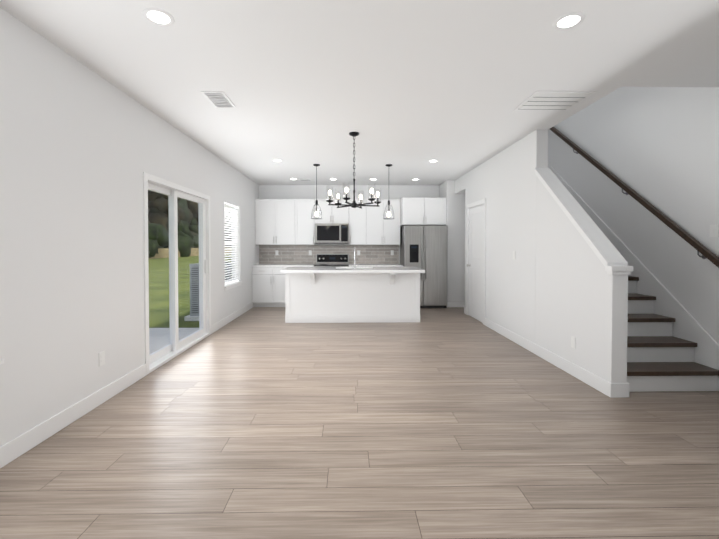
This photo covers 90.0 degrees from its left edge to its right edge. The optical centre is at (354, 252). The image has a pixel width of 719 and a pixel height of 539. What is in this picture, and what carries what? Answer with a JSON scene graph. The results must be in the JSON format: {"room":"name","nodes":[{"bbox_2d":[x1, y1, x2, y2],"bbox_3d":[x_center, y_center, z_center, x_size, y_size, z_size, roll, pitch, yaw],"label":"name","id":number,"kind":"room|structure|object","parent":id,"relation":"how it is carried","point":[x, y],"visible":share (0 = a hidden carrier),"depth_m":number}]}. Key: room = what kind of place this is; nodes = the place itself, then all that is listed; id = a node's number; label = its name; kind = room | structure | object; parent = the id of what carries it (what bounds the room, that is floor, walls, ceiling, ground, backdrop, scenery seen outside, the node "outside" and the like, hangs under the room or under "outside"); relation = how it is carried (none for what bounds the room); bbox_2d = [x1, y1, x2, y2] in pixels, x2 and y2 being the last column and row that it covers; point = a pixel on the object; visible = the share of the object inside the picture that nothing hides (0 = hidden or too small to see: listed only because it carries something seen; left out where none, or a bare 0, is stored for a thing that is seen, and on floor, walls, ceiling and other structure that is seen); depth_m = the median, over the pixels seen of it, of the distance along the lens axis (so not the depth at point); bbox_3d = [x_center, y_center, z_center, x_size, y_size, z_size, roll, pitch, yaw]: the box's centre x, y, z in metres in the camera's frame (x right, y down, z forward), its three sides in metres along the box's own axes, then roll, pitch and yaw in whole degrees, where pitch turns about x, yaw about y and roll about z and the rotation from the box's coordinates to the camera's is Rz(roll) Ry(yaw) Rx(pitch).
{"room":"empty living room","nodes":[
{"label":"empty living room","id":0,"kind":"room"},
{"bbox_2d":[0,7,258,445],"bbox_3d":[-2.199,-0.106,2.865,0.160,2.740,11.250,0,1,-1],"label":"wall","id":1,"kind":"structure","parent":0,"point":[83,147],"depth_m":2.73},
{"bbox_2d":[0,364,145,467],"bbox_3d":[-2.074,1.242,0.537,0.014,0.125,6.245,0,1,-1],"label":"baseboard","id":2,"kind":"structure","parent":1,"relation":"attached to","point":[17,447],"depth_m":2.60},
{"bbox_2d":[99,351,104,366],"bbox_3d":[-2.116,0.887,3.019,0.009,0.115,0.070,0,1,-1],"label":"electrical outlet plate","id":3,"kind":"object","parent":1,"relation":"attached to","point":[102,354],"depth_m":3.01},
{"bbox_2d":[143,172,210,374],"bbox_3d":[-2.209,0.202,4.516,0.152,2.067,1.734,0,1,-1],"label":"door frame","id":4,"kind":"structure","parent":1,"relation":"attached to","point":[158,358],"depth_m":4.41},
{"bbox_2d":[211,302,251,333],"bbox_3d":[-2.171,1.138,6.575,0.014,0.125,2.335,0,1,-1],"label":"baseboard","id":5,"kind":"structure","parent":1,"relation":"attached to","point":[231,317],"depth_m":6.23},
{"bbox_2d":[224,202,241,290],"bbox_3d":[-2.236,-0.124,6.455,0.180,1.503,0.930,0,1,-1],"label":"window","id":6,"kind":"structure","parent":1,"relation":"in","point":[232,220],"depth_m":6.53},
{"bbox_2d":[259,185,438,263],"bbox_3d":[0.595,-1.332,8.440,5.606,5.000,0.150,0,1,-1],"label":"wall","id":7,"kind":"structure","parent":0,"point":[309,191],"depth_m":8.35},
{"bbox_2d":[255,199,298,244],"bbox_3d":[-1.732,-0.694,8.166,0.936,1.015,0.340,0,1,-1],"label":"upper cabinet","id":8,"kind":"object","parent":7,"relation":"attached to","point":[284,222],"depth_m":8.00},
{"bbox_2d":[299,199,318,244],"bbox_3d":[-1.099,-0.695,8.176,0.559,1.015,0.340,0,1,-1],"label":"upper cabinet","id":9,"kind":"object","parent":7,"relation":"attached to","point":[306,224],"depth_m":8.01},
{"bbox_2d":[259,245,398,263],"bbox_3d":[-0.580,0.032,8.369,3.249,0.443,0.003,0,1,-1],"label":"tile backsplash","id":10,"kind":"structure","parent":7,"relation":"attached to","point":[369,254],"depth_m":8.37},
{"bbox_2d":[319,199,350,224],"bbox_3d":[-0.498,-0.930,8.182,0.756,0.545,0.340,0,1,-1],"label":"upper cabinet","id":11,"kind":"object","parent":7,"relation":"attached to","point":[331,214],"depth_m":8.02},
{"bbox_2d":[315,223,348,243],"bbox_3d":[-0.497,-0.432,8.131,0.752,0.440,0.458,0,1,-1],"label":"over-the-range microwave","id":12,"kind":"object","parent":11,"relation":"attached to","point":[331,233],"visible":1,"depth_m":7.93},
{"bbox_2d":[349,199,370,244],"bbox_3d":[0.073,-0.695,8.195,0.501,1.015,0.340,0,1,-1],"label":"upper cabinet","id":13,"kind":"object","parent":7,"relation":"attached to","point":[360,227],"depth_m":8.03},
{"bbox_2d":[371,199,402,244],"bbox_3d":[0.621,-0.695,8.204,0.822,1.015,0.340,0,1,-1],"label":"upper cabinet","id":14,"kind":"object","parent":7,"relation":"attached to","point":[383,231],"depth_m":8.04},
{"bbox_2d":[399,197,445,224],"bbox_3d":[1.514,-0.908,8.074,0.952,0.585,0.620,0,1,-1],"label":"upper cabinet","id":15,"kind":"object","parent":7,"relation":"attached to","point":[412,210],"depth_m":7.77},
{"bbox_2d":[0,307,718,538],"bbox_3d":[0.604,1.293,2.934,5.766,0.060,11.250,0,1,-1],"label":"floor","id":16,"kind":"structure","parent":0,"point":[433,423],"depth_m":2.33},
{"bbox_2d":[252,268,284,306],"bbox_3d":[-1.730,0.737,8.051,0.936,0.876,0.620,0,1,-1],"label":"base cabinet","id":17,"kind":"object","parent":16,"relation":"on","point":[268,285],"depth_m":7.74},
{"bbox_2d":[252,264,314,267],"bbox_3d":[-1.539,0.279,8.038,1.320,0.040,0.635,0,1,-1],"label":"countertop","id":18,"kind":"structure","parent":17,"relation":"on","point":[257,265],"depth_m":7.73},
{"bbox_2d":[349,264,402,266],"bbox_3d":[0.468,0.279,8.070,1.162,0.040,0.635,0,1,-1],"label":"countertop","id":19,"kind":"structure","parent":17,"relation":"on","point":[350,265],"depth_m":7.76},
{"bbox_2d":[314,254,348,266],"bbox_3d":[-0.495,0.600,8.025,0.752,1.150,0.706,0,1,-1],"label":"range","id":20,"kind":"object","parent":16,"relation":"on","point":[332,260],"visible":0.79,"depth_m":8.30},
{"bbox_2d":[285,271,423,322],"bbox_3d":[-0.024,0.760,6.441,2.334,0.886,0.920,0,1,-1],"label":"kitchen island","id":21,"kind":"object","parent":16,"relation":"on","point":[354,294],"depth_m":6.22},
{"bbox_2d":[280,267,423,274],"bbox_3d":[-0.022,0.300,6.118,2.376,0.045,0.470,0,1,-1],"label":"island countertop","id":22,"kind":"structure","parent":21,"relation":"on","point":[290,270],"depth_m":6.05},
{"bbox_2d":[400,226,447,307],"bbox_3d":[1.524,0.294,7.962,0.915,1.765,0.787,0,1,-1],"label":"refrigerator","id":23,"kind":"object","parent":16,"relation":"on","point":[425,248],"visible":0.94,"depth_m":7.63},
{"bbox_2d":[548,163,718,391],"bbox_3d":[2.834,-0.410,4.967,0.955,3.275,3.612,0,1,-1],"label":"staircase","id":24,"kind":"structure","parent":16,"relation":"on","point":[672,344],"depth_m":3.50},
{"bbox_2d":[0,0,718,185],"bbox_3d":[0.604,-1.641,2.883,5.766,0.330,11.250,0,1,-1],"label":"ceiling","id":25,"kind":"structure","parent":0,"point":[408,90],"depth_m":2.85},
{"bbox_2d":[142,8,174,25],"bbox_3d":[-1.213,-1.463,2.232,0.175,0.004,0.175,1,1,44],"label":"recessed light","id":26,"kind":"object","parent":25,"relation":"in","point":[163,17],"depth_m":2.22},
{"bbox_2d":[200,91,235,107],"bbox_3d":[-1.296,-1.477,3.452,0.214,0.017,0.379,0,1,-1],"label":"ceiling vent","id":27,"kind":"object","parent":25,"relation":"in","point":[218,99],"depth_m":3.44},
{"bbox_2d":[311,164,321,218],"bbox_3d":[-0.652,-1.063,6.259,0.188,0.942,0.188,0,1,-1],"label":"pendant light","id":28,"kind":"object","parent":25,"relation":"hanging from","point":[316,205],"visible":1,"depth_m":6.25},
{"bbox_2d":[326,132,380,208],"bbox_3d":[0.001,-1.034,4.530,0.698,0.940,0.679,0,1,-1],"label":"chandelier","id":29,"kind":"object","parent":25,"relation":"hanging from","point":[354,204],"visible":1,"depth_m":4.50},
{"bbox_2d":[383,164,393,218],"bbox_3d":[0.608,-1.063,6.279,0.188,0.942,0.188,0,1,-1],"label":"pendant light","id":30,"kind":"object","parent":25,"relation":"hanging from","point":[388,207],"visible":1,"depth_m":6.25},
{"bbox_2d":[514,91,596,110],"bbox_3d":[1.927,-1.478,3.491,0.560,0.017,0.462,0,1,-1],"label":"ceiling vent","id":31,"kind":"object","parent":25,"relation":"in","point":[551,100],"depth_m":3.48},
{"bbox_2d":[553,12,584,29],"bbox_3d":[1.357,-1.463,2.273,0.175,0.004,0.175,1,1,44],"label":"recessed light","id":32,"kind":"object","parent":25,"relation":"in","point":[567,20],"depth_m":2.26},
{"bbox_2d":[461,192,464,301],"bbox_3d":[2.788,-0.192,7.829,0.960,2.740,0.120,0,1,-1],"label":"wall","id":33,"kind":"structure","parent":0,"point":[462,247],"depth_m":7.75},
{"bbox_2d":[447,302,465,309],"bbox_3d":[2.627,1.117,7.783,1.284,0.125,0.014,0,1,-1],"label":"baseboard","id":34,"kind":"structure","parent":33,"relation":"attached to","point":[449,304],"depth_m":7.77},
{"bbox_2d":[439,130,547,342],"bbox_3d":[2.176,-0.167,6.405,0.310,2.740,4.010,0,1,-1],"label":"wall","id":35,"kind":"structure","parent":0,"point":[503,182],"depth_m":5.21},
{"bbox_2d":[466,198,485,324],"bbox_3d":[2.229,0.142,6.466,0.201,2.120,0.940,0,1,-1],"label":"closet door","id":36,"kind":"structure","parent":35,"relation":"in","point":[476,278],"depth_m":6.47},
{"bbox_2d":[485,318,609,396],"bbox_3d":[2.213,1.172,4.573,0.016,0.125,2.870,0,1,-1],"label":"baseboard","id":37,"kind":"structure","parent":35,"relation":"attached to","point":[587,377],"depth_m":3.92},
{"bbox_2d":[535,87,718,397],"bbox_3d":[2.853,-1.288,3.001,1.264,5.100,11.100,0,1,-1],"label":"wall","id":38,"kind":"structure","parent":0,"point":[657,148],"depth_m":3.80},
{"bbox_2d":[571,336,575,348],"bbox_3d":[2.230,0.911,3.659,0.009,0.115,0.070,0,1,-1],"label":"electrical outlet plate","id":39,"kind":"object","parent":38,"relation":"attached to","point":[573,339],"depth_m":3.65},
{"bbox_2d":[550,127,718,267],"bbox_3d":[3.273,-1.205,4.844,0.084,2.718,3.430,0,1,-1],"label":"stair handrail","id":40,"kind":"object","parent":38,"relation":"attached to","point":[705,252],"visible":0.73,"depth_m":3.99},
{"bbox_2d":[709,224,717,236],"bbox_3d":[3.335,-0.204,3.337,0.009,0.115,0.070,0,1,-1],"label":"light switch plate","id":41,"kind":"object","parent":38,"relation":"attached to","point":[713,230],"depth_m":3.33},
{"label":"outside","id":42,"kind":"structure","parent":0,"visible":0},
{"bbox_2d":[148,254,231,327],"bbox_3d":[-72.020,0.521,58.697,137.673,0.160,280.000,0,1,-1],"label":"ground","id":43,"kind":"structure","parent":42,"point":[159,295],"depth_m":11.41},
{"bbox_2d":[149,328,198,353],"bbox_3d":[-3.943,1.321,4.537,3.272,0.110,2.800,0,1,-1],"label":"patio slab","id":44,"kind":"object","parent":43,"relation":"on","point":[156,342],"depth_m":5.38},
{"bbox_2d":[148,190,231,258],"bbox_3d":[-33.351,-10.154,79.138,21.581,24.166,200.000,0,1,-1],"label":"trees","id":45,"kind":"object","parent":43,"relation":"on","point":[154,234],"depth_m":48.65},
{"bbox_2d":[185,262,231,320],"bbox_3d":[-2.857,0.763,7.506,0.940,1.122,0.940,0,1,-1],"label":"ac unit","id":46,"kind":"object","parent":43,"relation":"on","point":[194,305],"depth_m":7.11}
]}

